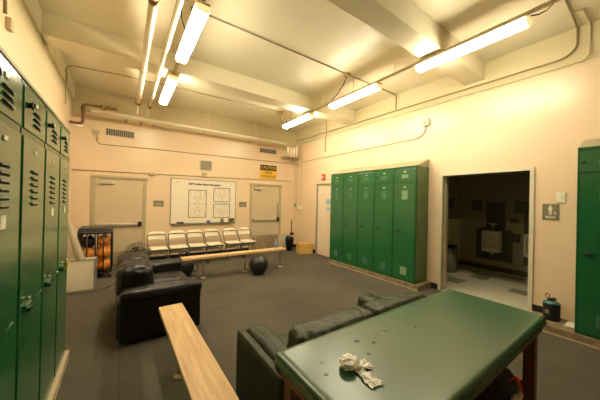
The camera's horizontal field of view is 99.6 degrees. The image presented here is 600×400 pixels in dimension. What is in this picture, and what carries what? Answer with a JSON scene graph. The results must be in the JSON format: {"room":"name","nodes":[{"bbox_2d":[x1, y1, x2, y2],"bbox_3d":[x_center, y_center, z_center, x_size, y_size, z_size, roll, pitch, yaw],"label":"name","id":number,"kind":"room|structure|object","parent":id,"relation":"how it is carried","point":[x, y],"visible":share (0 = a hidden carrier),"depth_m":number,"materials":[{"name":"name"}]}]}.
{"room":"locker room","nodes":[
{"label":"locker room","id":0,"kind":"room"},
{"bbox_2d":[0,0,72,257],"bbox_3d":[-2.088,-0.444,1.222,0.150,4.000,10.700,1,0,-35],"label":"wall","id":1,"kind":"structure","parent":0,"point":[25,46],"depth_m":3.19,"materials":[{"name":"paint"}]},
{"bbox_2d":[4,0,13,32],"bbox_3d":[-2.757,-1.886,2.400,0.040,0.521,0.152,1,0,-35],"label":"conduit","id":2,"kind":"object","parent":1,"relation":"attached to","point":[9,23],"visible":1,"depth_m":2.40,"materials":[{"name":"brown metal"}]},
{"bbox_2d":[22,0,74,99],"bbox_3d":[-1.972,-2.292,1.279,0.030,0.300,10.400,1,0,-35],"label":"trim","id":3,"kind":"structure","parent":1,"relation":"attached to","point":[33,7],"depth_m":3.74,"materials":[{"name":"paint"}]},
{"bbox_2d":[47,350,69,399],"bbox_3d":[-1.400,1.528,0.770,0.545,0.085,3.830,1,0,-35],"label":"trim","id":4,"kind":"structure","parent":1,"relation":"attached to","point":[52,395],"depth_m":2.13,"materials":[{"name":"beige wood"}]},
{"bbox_2d":[0,53,21,399],"bbox_3d":[-1.468,0.430,0.986,0.495,2.105,0.465,1,0,-35],"label":"locker","id":5,"kind":"object","parent":4,"relation":"on","point":[10,80],"visible":1,"depth_m":1.16,"materials":[{"name":"green metal"}]},
{"bbox_2d":[14,78,45,399],"bbox_3d":[-1.733,0.425,1.367,0.495,2.105,0.465,1,0,-35],"label":"locker","id":6,"kind":"object","parent":4,"relation":"on","point":[27,350],"visible":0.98,"depth_m":1.43,"materials":[{"name":"green metal"}]},
{"bbox_2d":[0,46,70,133],"bbox_3d":[-1.618,-0.637,1.152,0.505,0.022,2.792,1,0,-35],"label":"ledge","id":7,"kind":"object","parent":6,"relation":"on","point":[2,51],"visible":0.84,"depth_m":1.36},
{"bbox_2d":[38,106,59,399],"bbox_3d":[-1.999,0.420,1.749,0.495,2.105,0.465,1,0,-35],"label":"locker","id":8,"kind":"object","parent":4,"relation":"on","point":[52,124],"visible":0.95,"depth_m":1.82,"materials":[{"name":"green metal"}]},
{"bbox_2d":[53,123,69,381],"bbox_3d":[-2.264,0.415,2.131,0.495,2.105,0.465,1,0,-35],"label":"locker","id":9,"kind":"object","parent":4,"relation":"on","point":[64,154],"visible":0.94,"depth_m":2.20,"materials":[{"name":"green metal"}]},
{"bbox_2d":[69,103,116,127],"bbox_3d":[-4.412,-1.790,5.435,0.786,0.538,0.081,1,0,-35],"label":"rusty pipe","id":10,"kind":"object","parent":1,"relation":"attached to","point":[76,123],"visible":0.99,"depth_m":5.32,"materials":[{"name":"gold metal"}]},
{"bbox_2d":[69,86,295,258],"bbox_3d":[-2.578,-0.436,7.308,6.000,4.000,0.150,1,0,-35],"label":"wall","id":11,"kind":"structure","parent":0,"point":[87,153],"depth_m":6.62,"materials":[{"name":"paint"}]},
{"bbox_2d":[91,174,147,263],"bbox_3d":[-4.245,0.479,5.963,1.105,2.085,0.172,1,0,-35],"label":"door","id":12,"kind":"structure","parent":11,"relation":"in","point":[119,202],"depth_m":6.03,"materials":[{"name":"paint"}]},
{"bbox_2d":[104,127,135,139],"bbox_3d":[-4.264,-1.579,6.016,0.610,0.200,0.020,1,0,-35],"label":"air vent","id":13,"kind":"object","parent":11,"relation":"in","point":[112,132],"visible":1,"depth_m":6.00,"materials":[{"name":"metal"}]},
{"bbox_2d":[153,201,163,206],"bbox_3d":[-3.622,0.092,6.490,0.230,0.150,0.010,1,0,-35],"label":"plaque","id":14,"kind":"object","parent":11,"relation":"attached to","point":[155,203],"visible":1,"depth_m":6.49,"materials":[{"name":"grey"}]},
{"bbox_2d":[72,169,282,180],"bbox_3d":[-2.630,-0.681,7.146,5.680,0.175,0.049,1,0,-35],"label":"conduit","id":15,"kind":"object","parent":11,"relation":"attached to","point":[149,173],"visible":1,"depth_m":6.60,"materials":[{"name":"beige metal"}]},
{"bbox_2d":[93,130,291,163],"bbox_3d":[-2.479,-1.379,7.252,5.360,0.311,0.044,1,0,-35],"label":"conduit","id":16,"kind":"object","parent":11,"relation":"attached to","point":[97,132],"visible":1,"depth_m":6.55,"materials":[{"name":"beige metal"}]},
{"bbox_2d":[149,248,248,259],"bbox_3d":[-2.650,1.512,7.184,5.820,0.100,0.012,1,0,-35],"label":"baseboard","id":17,"kind":"structure","parent":11,"relation":"attached to","point":[242,249],"depth_m":6.99,"materials":[{"name":"black plastic"}]},
{"bbox_2d":[170,178,235,224],"bbox_3d":[-2.657,0.052,7.124,1.770,1.235,0.068,1,0,-35],"label":"whiteboard","id":18,"kind":"object","parent":11,"relation":"attached to","point":[192,201],"visible":1,"depth_m":7.08,"materials":[{"name":"beige"}]},
{"bbox_2d":[200,160,211,170],"bbox_3d":[-2.648,-0.974,7.148,0.340,0.290,0.020,1,0,-35],"label":"air vent","id":19,"kind":"object","parent":11,"relation":"in","point":[205,165],"visible":1,"depth_m":7.14,"materials":[{"name":"beige metal"}]},
{"bbox_2d":[201,161,210,169],"bbox_3d":[-2.645,-0.974,7.143,0.280,0.240,0.008,1,0,-35],"label":"grille","id":20,"kind":"object","parent":19,"relation":"attached to","point":[205,165],"depth_m":7.14,"materials":[{"name":"grey metal"}]},
{"bbox_2d":[239,202,245,206],"bbox_3d":[-1.757,0.139,7.789,0.230,0.150,0.010,1,0,-35],"label":"plaque","id":21,"kind":"object","parent":11,"relation":"attached to","point":[241,204],"visible":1,"depth_m":7.78,"materials":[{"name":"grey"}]},
{"bbox_2d":[249,183,281,249],"bbox_3d":[-1.072,0.541,8.172,1.160,2.120,0.172,1,0,-35],"label":"door","id":22,"kind":"structure","parent":11,"relation":"in","point":[265,199],"depth_m":8.21,"materials":[{"name":"paint"}]},
{"bbox_2d":[260,148,275,153],"bbox_3d":[-1.033,-1.594,8.264,0.600,0.130,0.020,1,0,-35],"label":"air vent","id":23,"kind":"object","parent":11,"relation":"in","point":[263,150],"visible":1,"depth_m":8.25,"materials":[{"name":"grey metal"}]},
{"bbox_2d":[260,164,276,178],"bbox_3d":[-1.030,-0.916,8.270,0.600,0.435,0.012,1,0,-35],"label":"caution sign","id":24,"kind":"object","parent":11,"relation":"attached to","point":[266,171],"visible":1,"depth_m":8.27,"materials":[{"name":"orange"}]},
{"bbox_2d":[38,0,599,131],"bbox_3d":[0.408,-2.432,2.933,6.220,0.100,10.800,1,0,-35],"label":"ceiling","id":25,"kind":"structure","parent":0,"point":[318,30],"depth_m":3.83,"materials":[{"name":"paint"}]},
{"bbox_2d":[135,0,160,113],"bbox_3d":[-1.005,-2.153,1.898,0.112,0.530,9.309,1,0,-35],"label":"ceiling pipe","id":26,"kind":"object","parent":25,"relation":"hanging from","point":[153,5],"visible":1,"depth_m":3.33,"materials":[{"name":"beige metal"}]},
{"bbox_2d":[147,0,183,116],"bbox_3d":[-0.839,-1.990,2.055,0.076,0.242,9.373,1,0,-35],"label":"ceiling pipe","id":27,"kind":"object","parent":25,"relation":"hanging from","point":[179,3],"visible":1,"depth_m":3.41,"materials":[{"name":"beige metal"}]},
{"bbox_2d":[65,65,282,114],"bbox_3d":[-2.381,-2.077,5.730,4.422,0.719,0.163,1,0,-31],"label":"conduit","id":28,"kind":"object","parent":25,"relation":"attached to","point":[67,67],"visible":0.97,"depth_m":5.00,"materials":[{"name":"beige metal"}]},
{"bbox_2d":[166,0,205,78],"bbox_3d":[-1.864,-2.268,3.882,0.040,0.327,3.750,1,0,-35],"label":"channel","id":29,"kind":"object","parent":25,"relation":"attached to","point":[177,63],"visible":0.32,"depth_m":3.98,"materials":[{"name":"beige metal"}]},
{"bbox_2d":[159,73,178,104],"bbox_3d":[-2.486,-2.055,4.768,0.148,0.119,1.390,1,0,-35],"label":"fluorescent light","id":30,"kind":"object","parent":29,"relation":"attached to","point":[172,79],"visible":1,"depth_m":4.53,"materials":[{"name":"beige plastic"}]},
{"bbox_2d":[176,0,210,63],"bbox_3d":[-1.363,-2.034,3.155,0.148,0.119,1.260,1,0,-35],"label":"fluorescent light","id":31,"kind":"object","parent":29,"relation":"attached to","point":[200,11],"visible":1,"depth_m":2.95,"materials":[{"name":"beige plastic"}]},
{"bbox_2d":[91,108,296,146],"bbox_3d":[-2.374,-2.111,7.058,5.280,0.645,0.458,1,0,-35],"label":"pipe","id":32,"kind":"object","parent":25,"relation":"hanging from","point":[92,110],"visible":1,"depth_m":6.39,"materials":[{"name":"beige metal"}]},
{"bbox_2d":[41,11,354,124],"bbox_3d":[-1.076,-2.259,5.101,5.870,0.300,0.350,1,0,-35],"label":"ceiling beam","id":33,"kind":"structure","parent":25,"relation":"attached to","point":[58,32],"depth_m":4.25,"materials":[{"name":"paint"}]},
{"bbox_2d":[208,15,396,109],"bbox_3d":[0.425,-2.205,4.422,4.160,0.335,0.022,1,0,-35],"label":"conduit","id":34,"kind":"object","parent":25,"relation":"attached to","point":[208,15],"visible":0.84,"depth_m":3.99,"materials":[{"name":"brown"}]},
{"bbox_2d":[331,72,350,101],"bbox_3d":[0.740,-2.179,4.991,0.110,0.377,0.687,1,0,-28],"label":"cord","id":35,"kind":"object","parent":25,"relation":"hanging from","point":[347,74],"visible":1,"depth_m":4.74,"materials":[{"name":"beige plastic"}]},
{"bbox_2d":[327,0,484,85],"bbox_3d":[0.601,-2.229,2.692,5.870,0.300,0.300,1,0,-35],"label":"ceiling beam","id":36,"kind":"structure","parent":25,"relation":"attached to","point":[402,22],"depth_m":3.17,"materials":[{"name":"paint"}]},
{"bbox_2d":[282,0,560,124],"bbox_3d":[1.104,-2.197,4.699,0.040,0.327,5.500,1,0,-35],"label":"channel","id":37,"kind":"object","parent":25,"relation":"attached to","point":[550,2],"visible":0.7,"depth_m":3.70,"materials":[{"name":"beige metal"}]},
{"bbox_2d":[282,112,313,128],"bbox_3d":[-0.069,-1.995,6.377,0.148,0.119,1.210,1,0,-35],"label":"fluorescent light","id":38,"kind":"object","parent":37,"relation":"attached to","point":[309,115],"visible":1,"depth_m":6.25,"materials":[{"name":"beige"}]},
{"bbox_2d":[329,81,382,108],"bbox_3d":[1.010,-1.975,4.826,0.148,0.119,1.230,1,0,-35],"label":"fluorescent light","id":39,"kind":"object","parent":37,"relation":"attached to","point":[376,85],"visible":1,"depth_m":4.69,"materials":[{"name":"beige plastic"}]},
{"bbox_2d":[414,12,531,72],"bbox_3d":[2.110,-1.955,3.246,0.148,0.119,1.280,1,0,-35],"label":"fluorescent light","id":40,"kind":"object","parent":37,"relation":"attached to","point":[523,21],"visible":1,"depth_m":3.09,"materials":[{"name":"beige plastic"}]},
{"bbox_2d":[395,8,591,116],"bbox_3d":[2.755,-2.068,4.301,0.469,0.507,2.843,1,0,-35],"label":"conduit","id":41,"kind":"object","parent":25,"relation":"attached to","point":[583,9],"visible":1,"depth_m":3.46,"materials":[{"name":"metal"}]},
{"bbox_2d":[531,4,553,15],"bbox_3d":[2.711,-2.148,2.795,0.462,0.351,0.048,1,0,-21],"label":"cord","id":42,"kind":"object","parent":25,"relation":"hanging from","point":[552,4],"visible":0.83,"depth_m":2.74,"materials":[{"name":"black metal"}]},
{"bbox_2d":[55,247,599,399],"bbox_3d":[1.332,1.690,3.629,8.700,0.104,10.800,1,0,-35],"label":"floor","id":43,"kind":"structure","parent":0,"point":[306,287],"depth_m":3.33,"materials":[{"name":"carpet"}]},
{"bbox_2d":[66,256,96,292],"bbox_3d":[-3.790,1.270,4.348,0.448,0.515,0.268,1,0,-31],"label":"box","id":44,"kind":"object","parent":43,"relation":"on","point":[81,274],"visible":0.64,"depth_m":4.27,"materials":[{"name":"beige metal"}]},
{"bbox_2d":[68,222,84,260],"bbox_3d":[-3.824,0.945,4.399,0.449,1.142,0.134,1,0,-7],"label":"cardboard tube","id":45,"kind":"object","parent":44,"relation":"in","point":[77,250],"visible":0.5,"depth_m":4.34,"materials":[{"name":"beige cardboard"}]},
{"bbox_2d":[66,284,114,294],"bbox_3d":[-3.509,1.527,4.684,0.435,0.011,1.609,1,0,16],"label":"power cord","id":46,"kind":"object","parent":43,"relation":"on","point":[113,284],"visible":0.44,"depth_m":4.19,"materials":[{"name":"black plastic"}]},
{"bbox_2d":[77,226,113,276],"bbox_3d":[-4.102,1.030,5.103,0.540,0.985,0.624,1,0,-35],"label":"ball rack","id":47,"kind":"object","parent":43,"relation":"on","point":[84,230],"visible":0.58,"depth_m":4.95,"materials":[{"name":"black metal"}]},
{"bbox_2d":[97,259,109,270],"bbox_3d":[-3.933,1.291,5.077,0.244,0.245,0.238,1,0,-6],"label":"basketball","id":48,"kind":"object","parent":47,"relation":"on","point":[106,261],"visible":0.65,"depth_m":5.01,"materials":[{"name":"orange rubber"}]},
{"bbox_2d":[96,246,109,258],"bbox_3d":[-3.918,1.052,5.066,0.237,0.240,0.237,1,0,-23],"label":"basketball","id":49,"kind":"object","parent":48,"relation":"on","point":[99,253],"visible":0.84,"depth_m":5.00,"materials":[{"name":"orange rubber"}]},
{"bbox_2d":[97,235,110,245],"bbox_3d":[-3.950,0.821,5.120,0.236,0.237,0.238,1,0,-17],"label":"basketball","id":50,"kind":"object","parent":49,"relation":"on","point":[107,239],"visible":0.9,"depth_m":5.05,"materials":[{"name":"orange rubber"}]},
{"bbox_3d":[-4.146,1.286,4.929,0.246,0.246,0.246,1,-2,5],"label":"basketball","id":51,"kind":"object","parent":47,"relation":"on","visible":0},
{"bbox_2d":[82,247,93,256],"bbox_3d":[-4.127,1.046,4.927,0.238,0.244,0.240,1,0,-24],"label":"basketball","id":52,"kind":"object","parent":51,"relation":"on","point":[90,250],"visible":0.5,"depth_m":4.87,"materials":[{"name":"orange rubber"}]},
{"bbox_2d":[80,236,94,247],"bbox_3d":[-4.165,0.821,4.982,0.237,0.237,0.236,1,0,19],"label":"basketball","id":53,"kind":"object","parent":52,"relation":"on","point":[91,240],"visible":0.81,"depth_m":4.92,"materials":[{"name":"black rubber"}]},
{"bbox_2d":[124,242,151,258],"bbox_3d":[-2.795,1.135,4.374,0.338,0.829,0.317,1,0,-2],"label":"pedestal fan","id":54,"kind":"object","parent":43,"relation":"on","point":[135,248],"visible":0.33,"depth_m":4.35,"materials":[{"name":"black metal"}]},
{"bbox_2d":[147,231,168,258],"bbox_3d":[-3.299,1.149,5.861,0.418,0.782,0.600,1,0,-36],"label":"folding chair","id":55,"kind":"object","parent":43,"relation":"on","point":[156,250],"visible":0.85,"depth_m":5.95,"materials":[{"name":"beige metal"}]},
{"bbox_2d":[115,251,201,344],"bbox_3d":[-1.988,1.161,3.487,0.904,0.808,1.528,1,0,-35],"label":"sofa","id":56,"kind":"object","parent":43,"relation":"on","point":[143,285],"visible":0.96,"depth_m":2.89,"materials":[{"name":"black leather"}]},
{"bbox_2d":[116,251,148,267],"bbox_3d":[-2.345,0.946,3.561,0.391,0.393,0.550,1,0,-35],"label":"cushion","id":57,"kind":"object","parent":56,"relation":"on","point":[139,254],"depth_m":3.47,"materials":[{"name":"black leather"}]},
{"bbox_2d":[115,258,153,295],"bbox_3d":[-2.039,0.952,3.124,0.393,0.388,0.552,1,0,-35],"label":"cushion","id":58,"kind":"object","parent":56,"relation":"on","point":[135,272],"depth_m":2.93,"materials":[{"name":"black leather"}]},
{"bbox_2d":[154,271,186,282],"bbox_3d":[-2.038,1.209,3.747,0.683,0.231,0.532,1,0,-35],"label":"seat cushion","id":59,"kind":"object","parent":56,"relation":"on","point":[159,276],"depth_m":3.72,"materials":[{"name":"black leather"}]},
{"bbox_2d":[168,230,187,258],"bbox_3d":[-2.948,1.158,6.119,0.418,0.782,0.600,1,0,-34],"label":"folding chair","id":60,"kind":"object","parent":43,"relation":"on","point":[179,248],"visible":0.93,"depth_m":6.18,"materials":[{"name":"beige metal"}]},
{"bbox_2d":[178,251,198,275],"bbox_3d":[-2.393,1.306,5.178,0.358,0.560,0.523,1,0,35],"label":"exercise ball","id":61,"kind":"object","parent":43,"relation":"on","point":[187,266],"visible":0.32,"depth_m":5.13,"materials":[{"name":"black rubber"}]},
{"bbox_2d":[187,229,207,262],"bbox_3d":[-2.602,1.166,6.375,0.418,0.782,0.600,1,0,-35],"label":"folding chair","id":62,"kind":"object","parent":43,"relation":"on","point":[191,233],"visible":0.94,"depth_m":6.45,"materials":[{"name":"beige metal"}]},
{"bbox_2d":[158,303,238,399],"bbox_3d":[-0.439,1.370,1.381,0.228,0.450,3.300,1,0,-36],"label":"bench","id":63,"kind":"object","parent":43,"relation":"on","point":[202,377],"visible":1,"depth_m":1.82,"materials":[{"name":"brown wood"}]},
{"bbox_2d":[204,229,224,262],"bbox_3d":[-2.260,1.175,6.627,0.418,0.782,0.600,1,0,-35],"label":"folding chair","id":64,"kind":"object","parent":43,"relation":"on","point":[208,232],"visible":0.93,"depth_m":6.67,"materials":[{"name":"beige metal"}]},
{"bbox_2d":[180,247,285,278],"bbox_3d":[-1.340,1.362,5.518,2.300,0.450,0.220,1,0,-35],"label":"bench","id":65,"kind":"object","parent":43,"relation":"on","point":[246,252],"visible":0.98,"depth_m":5.37,"materials":[{"name":"brown wood"}]},
{"bbox_2d":[223,228,242,258],"bbox_3d":[-1.857,1.185,6.923,0.418,0.782,0.600,1,0,-34],"label":"folding chair","id":66,"kind":"object","parent":43,"relation":"on","point":[227,231],"visible":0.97,"depth_m":6.96,"materials":[{"name":"beige metal"}]},
{"bbox_2d":[237,227,256,258],"bbox_3d":[-1.515,1.194,7.175,0.418,0.782,0.600,1,0,-36],"label":"folding chair","id":67,"kind":"object","parent":43,"relation":"on","point":[242,230],"visible":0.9,"depth_m":7.25,"materials":[{"name":"beige metal"}]},
{"bbox_2d":[249,254,267,273],"bbox_3d":[-0.892,1.389,5.477,0.414,0.414,0.414,1,0,-35],"label":"exercise ball","id":68,"kind":"object","parent":43,"relation":"on","point":[258,264],"visible":1,"depth_m":5.33,"materials":[{"name":"black rubber"}]},
{"bbox_2d":[278,233,286,247],"bbox_3d":[-0.581,1.379,8.558,0.360,0.470,0.083,1,0,-35],"label":"panel","id":69,"kind":"object","parent":43,"relation":"on","point":[281,237],"visible":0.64,"depth_m":8.54,"materials":[{"name":"beige"}]},
{"bbox_2d":[285,235,293,250],"bbox_3d":[-0.339,1.382,8.140,0.290,0.472,0.290,1,0,-35],"label":"waste bin","id":70,"kind":"object","parent":43,"relation":"on","point":[289,240],"visible":1,"depth_m":8.04,"materials":[{"name":"black plastic"}]},
{"bbox_2d":[296,242,312,253],"bbox_3d":[0.132,1.476,7.810,0.420,0.302,0.345,1,0,-21],"label":"cardboard box","id":71,"kind":"object","parent":43,"relation":"on","point":[301,247],"visible":1,"depth_m":7.68,"materials":[{"name":"brown cardboard"}]},
{"bbox_2d":[236,290,425,399],"bbox_3d":[0.353,1.232,2.190,1.628,0.765,0.759,1,0,-35],"label":"sofa","id":72,"kind":"object","parent":43,"relation":"on","point":[258,377],"visible":0.33,"depth_m":1.82,"materials":[{"name":"black leather"}]},
{"bbox_2d":[277,332,288,343],"bbox_3d":[0.065,1.258,2.113,0.604,0.233,0.555,1,0,-35],"label":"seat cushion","id":73,"kind":"object","parent":72,"relation":"on","point":[284,336],"depth_m":2.15,"materials":[{"name":"black leather"}]},
{"bbox_2d":[287,306,374,347],"bbox_3d":[0.250,1.020,1.838,0.744,0.346,0.223,1,0,-35],"label":"cushion","id":74,"kind":"object","parent":72,"relation":"on","point":[300,333],"depth_m":1.75,"materials":[{"name":"black leather"}]},
{"bbox_2d":[362,290,425,315],"bbox_3d":[0.851,1.034,2.256,0.742,0.345,0.221,1,0,-35],"label":"cushion","id":75,"kind":"object","parent":72,"relation":"on","point":[385,304],"depth_m":2.17,"materials":[{"name":"black leather"}]},
{"bbox_2d":[274,289,546,399],"bbox_3d":[0.845,1.232,1.629,1.938,0.785,0.708,1,0,-35],"label":"table","id":76,"kind":"object","parent":43,"relation":"on","point":[461,342],"visible":1,"depth_m":1.42,"materials":[{"name":"green leather"}]},
{"bbox_2d":[339,353,381,387],"bbox_3d":[0.285,0.796,1.199,0.170,0.054,0.207,1,0,-17],"label":"crumpled tissue","id":77,"kind":"object","parent":76,"relation":"on","point":[348,362],"visible":1,"depth_m":1.22,"materials":[{"name":"white paper"}]},
{"bbox_2d":[447,244,457,272],"bbox_3d":[3.582,1.382,6.044,0.304,0.630,0.304,1,0,-35],"label":"trash can","id":78,"kind":"object","parent":43,"relation":"on","point":[451,249],"visible":0.77,"depth_m":5.92,"materials":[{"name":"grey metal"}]},
{"bbox_2d":[446,274,527,295],"bbox_3d":[4.010,1.703,5.340,1.650,0.003,1.450,1,0,-35],"label":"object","id":79,"kind":"structure","parent":43,"relation":"on","point":[477,276],"depth_m":5.42,"materials":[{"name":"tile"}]},
{"bbox_2d":[474,367,523,399],"bbox_3d":[1.397,1.426,1.829,0.390,0.478,0.326,1,0,-35],"label":"backpack","id":80,"kind":"object","parent":43,"relation":"on","point":[505,386],"visible":0.41,"depth_m":1.71,"materials":[{"name":"black fabric"}]},
{"bbox_2d":[293,19,599,321],"bbox_3d":[2.822,-0.321,4.640,0.180,4.000,10.400,1,0,-35],"label":"wall","id":81,"kind":"structure","parent":0,"point":[541,122],"depth_m":4.00,"materials":[{"name":"paint"}]},
{"bbox_2d":[315,183,330,256],"bbox_3d":[0.771,0.575,7.367,0.035,2.130,1.000,1,0,-35],"label":"door","id":82,"kind":"structure","parent":81,"relation":"in","point":[323,194],"depth_m":7.49,"materials":[{"name":"silver metal"}]},
{"bbox_2d":[296,126,425,163],"bbox_3d":[1.109,-1.356,6.900,0.090,0.276,4.710,1,0,-35],"label":"conduit","id":83,"kind":"object","parent":81,"relation":"attached to","point":[425,126],"visible":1,"depth_m":6.03,"materials":[{"name":"beige metal"}]},
{"bbox_2d":[328,259,430,290],"bbox_3d":[1.619,1.605,5.758,0.439,0.100,2.490,1,0,-35],"label":"trim","id":84,"kind":"structure","parent":81,"relation":"attached to","point":[426,284],"depth_m":5.17,"materials":[{"name":"wood"}]},
{"bbox_2d":[329,174,343,261],"bbox_3d":[1.089,0.453,6.544,0.450,2.180,0.472,1,0,-35],"label":"locker","id":85,"kind":"object","parent":84,"relation":"on","point":[337,181],"visible":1,"depth_m":6.41,"materials":[{"name":"green metal"}]},
{"bbox_2d":[342,173,358,266],"bbox_3d":[1.359,0.458,6.156,0.450,2.180,0.472,1,0,-35],"label":"locker","id":86,"kind":"object","parent":84,"relation":"on","point":[351,181],"visible":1,"depth_m":6.03,"materials":[{"name":"green metal"}]},
{"bbox_2d":[357,171,374,271],"bbox_3d":[1.629,0.463,5.769,0.450,2.180,0.472,1,0,-35],"label":"locker","id":87,"kind":"object","parent":84,"relation":"on","point":[366,188],"visible":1,"depth_m":5.64,"materials":[{"name":"green metal"}]},
{"bbox_2d":[362,257,366,264],"bbox_3d":[1.442,1.352,5.651,0.004,0.150,0.130,1,0,-35],"label":"vent","id":88,"kind":"object","parent":87,"relation":"attached to","point":[364,259],"depth_m":5.65,"materials":[{"name":"green metal"}]},
{"bbox_2d":[373,169,394,276],"bbox_3d":[1.898,0.468,5.381,0.450,2.180,0.472,1,0,-35],"label":"locker","id":89,"kind":"object","parent":84,"relation":"on","point":[384,179],"visible":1,"depth_m":5.25,"materials":[{"name":"green metal"}]},
{"bbox_2d":[380,261,384,269],"bbox_3d":[1.712,1.357,5.263,0.004,0.150,0.130,1,0,-35],"label":"vent","id":90,"kind":"object","parent":89,"relation":"attached to","point":[382,263],"depth_m":5.26,"materials":[{"name":"green metal"}]},
{"bbox_2d":[381,191,385,198],"bbox_3d":[1.745,-0.101,5.268,0.004,0.170,0.120,1,0,-35],"label":"vent","id":91,"kind":"object","parent":89,"relation":"attached to","point":[383,193],"depth_m":5.27,"materials":[{"name":"green metal"}]},
{"bbox_2d":[392,167,428,283],"bbox_3d":[2.168,0.473,4.994,0.450,2.180,0.472,1,0,-35],"label":"locker","id":92,"kind":"object","parent":84,"relation":"on","point":[411,184],"visible":1,"depth_m":4.84,"materials":[{"name":"green metal"}]},
{"bbox_2d":[331,159,428,174],"bbox_3d":[1.667,-0.721,5.778,0.427,0.185,2.363,1,0,-35],"label":"locker top","id":93,"kind":"object","parent":92,"relation":"on","point":[420,163],"visible":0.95,"depth_m":5.39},
{"bbox_2d":[400,266,405,274],"bbox_3d":[1.982,1.362,4.876,0.004,0.150,0.130,1,0,-35],"label":"vent","id":94,"kind":"object","parent":92,"relation":"attached to","point":[402,268],"depth_m":4.88,"materials":[{"name":"green metal"}]},
{"bbox_2d":[402,191,407,198],"bbox_3d":[2.015,-0.096,4.880,0.004,0.170,0.120,1,0,-35],"label":"vent","id":95,"kind":"object","parent":92,"relation":"attached to","point":[404,193],"depth_m":4.87,"materials":[{"name":"green metal"}]},
{"bbox_2d":[293,244,542,312],"bbox_3d":[1.571,1.560,6.200,0.014,0.190,6.450,1,0,-35],"label":"baseboard","id":96,"kind":"structure","parent":81,"relation":"attached to","point":[537,308],"depth_m":3.63,"materials":[{"name":"black plastic"}]},
{"bbox_2d":[421,118,429,126],"bbox_3d":[2.459,-1.524,4.969,0.090,0.130,0.140,1,0,-35],"label":"detector","id":97,"kind":"object","parent":81,"relation":"attached to","point":[425,122],"visible":1,"depth_m":4.94,"materials":[{"name":"beige plastic"}]},
{"bbox_2d":[299,0,578,140],"bbox_3d":[1.498,-2.151,5.803,0.800,0.385,6.540,1,0,-35],"label":"conduit","id":98,"kind":"object","parent":81,"relation":"attached to","point":[566,1],"visible":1,"depth_m":3.83,"materials":[{"name":"brown metal"}]},
{"bbox_2d":[438,167,534,311],"bbox_3d":[3.067,0.598,4.256,0.220,2.170,1.332,1,0,-35],"label":"trim","id":99,"kind":"structure","parent":81,"relation":"attached to","point":[444,177],"depth_m":4.54,"materials":[{"name":"paint"}]},
{"bbox_2d":[542,204,558,219],"bbox_3d":[3.474,0.165,3.516,0.015,0.220,0.166,1,0,-35],"label":"restroom sign","id":100,"kind":"object","parent":81,"relation":"attached to","point":[549,211],"visible":1,"depth_m":3.51,"materials":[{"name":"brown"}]},
{"bbox_2d":[556,193,565,202],"bbox_3d":[3.535,-0.031,3.434,0.018,0.135,0.090,1,0,-35],"label":"switch plate","id":101,"kind":"object","parent":81,"relation":"attached to","point":[560,197],"visible":1,"depth_m":3.43,"materials":[{"name":"beige plastic"}]},
{"bbox_2d":[532,311,599,349],"bbox_3d":[4.335,1.655,1.855,0.439,0.100,4.060,1,0,-35],"label":"trim","id":102,"kind":"structure","parent":81,"relation":"attached to","point":[559,329],"depth_m":3.09,"materials":[{"name":"wood"}]},
{"bbox_2d":[543,293,560,321],"bbox_3d":[3.346,1.411,3.370,0.173,0.350,0.172,1,0,-15],"label":"jug","id":103,"kind":"object","parent":102,"relation":"on","point":[551,307],"visible":0.96,"depth_m":3.32,"materials":[{"name":"black"}]},
{"bbox_2d":[565,321,574,327],"bbox_3d":[3.457,1.583,3.205,0.200,0.011,0.120,1,0,-35],"label":"paper scrap","id":104,"kind":"object","parent":102,"relation":"on","point":[569,323],"visible":0.64,"depth_m":3.21,"materials":[{"name":"white paper"}]},
{"bbox_2d":[574,148,599,339],"bbox_3d":[3.594,0.499,2.944,0.450,2.180,0.472,1,0,-35],"label":"locker","id":105,"kind":"object","parent":102,"relation":"on","point":[587,275],"visible":1,"depth_m":2.94,"materials":[{"name":"green metal"}]},
{"bbox_2d":[596,316,599,329],"bbox_3d":[3.408,1.388,2.826,0.004,0.150,0.130,1,0,-35],"label":"vent","id":106,"kind":"object","parent":105,"relation":"attached to","point":[597,317],"depth_m":2.87,"materials":[{"name":"green metal"}]},
{"bbox_3d":[4.133,0.509,2.170,0.450,2.180,0.472,1,0,-35],"label":"locker","id":107,"kind":"object","parent":102,"relation":"on","visible":0},
{"bbox_2d":[578,138,599,149],"bbox_3d":[3.901,-0.680,2.567,0.427,0.185,1.419,1,0,-35],"label":"locker top","id":108,"kind":"object","parent":107,"relation":"on","point":[590,143],"visible":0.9,"depth_m":3.04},
{"bbox_2d":[447,176,461,259],"bbox_3d":[3.313,0.320,6.171,2.400,2.750,0.100,1,0,-35],"label":"wall","id":109,"kind":"structure","parent":0,"point":[454,186],"depth_m":6.63,"materials":[{"name":"paint"}]},
{"bbox_2d":[460,172,529,271],"bbox_3d":[5.229,0.362,5.605,0.100,2.750,3.220,1,0,-35],"label":"wall","id":110,"kind":"structure","parent":0,"point":[509,188],"depth_m":6.26,"materials":[{"name":"paint"}]},
{"bbox_2d":[448,198,528,276],"bbox_3d":[4.192,0.836,4.889,2.400,1.750,3.020,1,0,-35],"label":"wall tiles","id":111,"kind":"object","parent":110,"relation":"attached to","point":[495,211],"depth_m":6.07,"materials":[{"name":"tile"}]},
{"bbox_2d":[481,223,501,254],"bbox_3d":[4.628,0.951,6.120,0.250,0.794,0.340,1,0,-35],"label":"urinal","id":112,"kind":"object","parent":110,"relation":"attached to","point":[491,239],"visible":1,"depth_m":6.13,"materials":[{"name":"beige ceramic"}]},
{"bbox_2d":[523,234,528,257],"bbox_3d":[5.079,0.960,5.472,0.250,0.794,0.340,1,0,-35],"label":"urinal","id":113,"kind":"object","parent":110,"relation":"attached to","point":[526,236],"visible":0.29,"depth_m":5.54,"materials":[{"name":"beige ceramic"}]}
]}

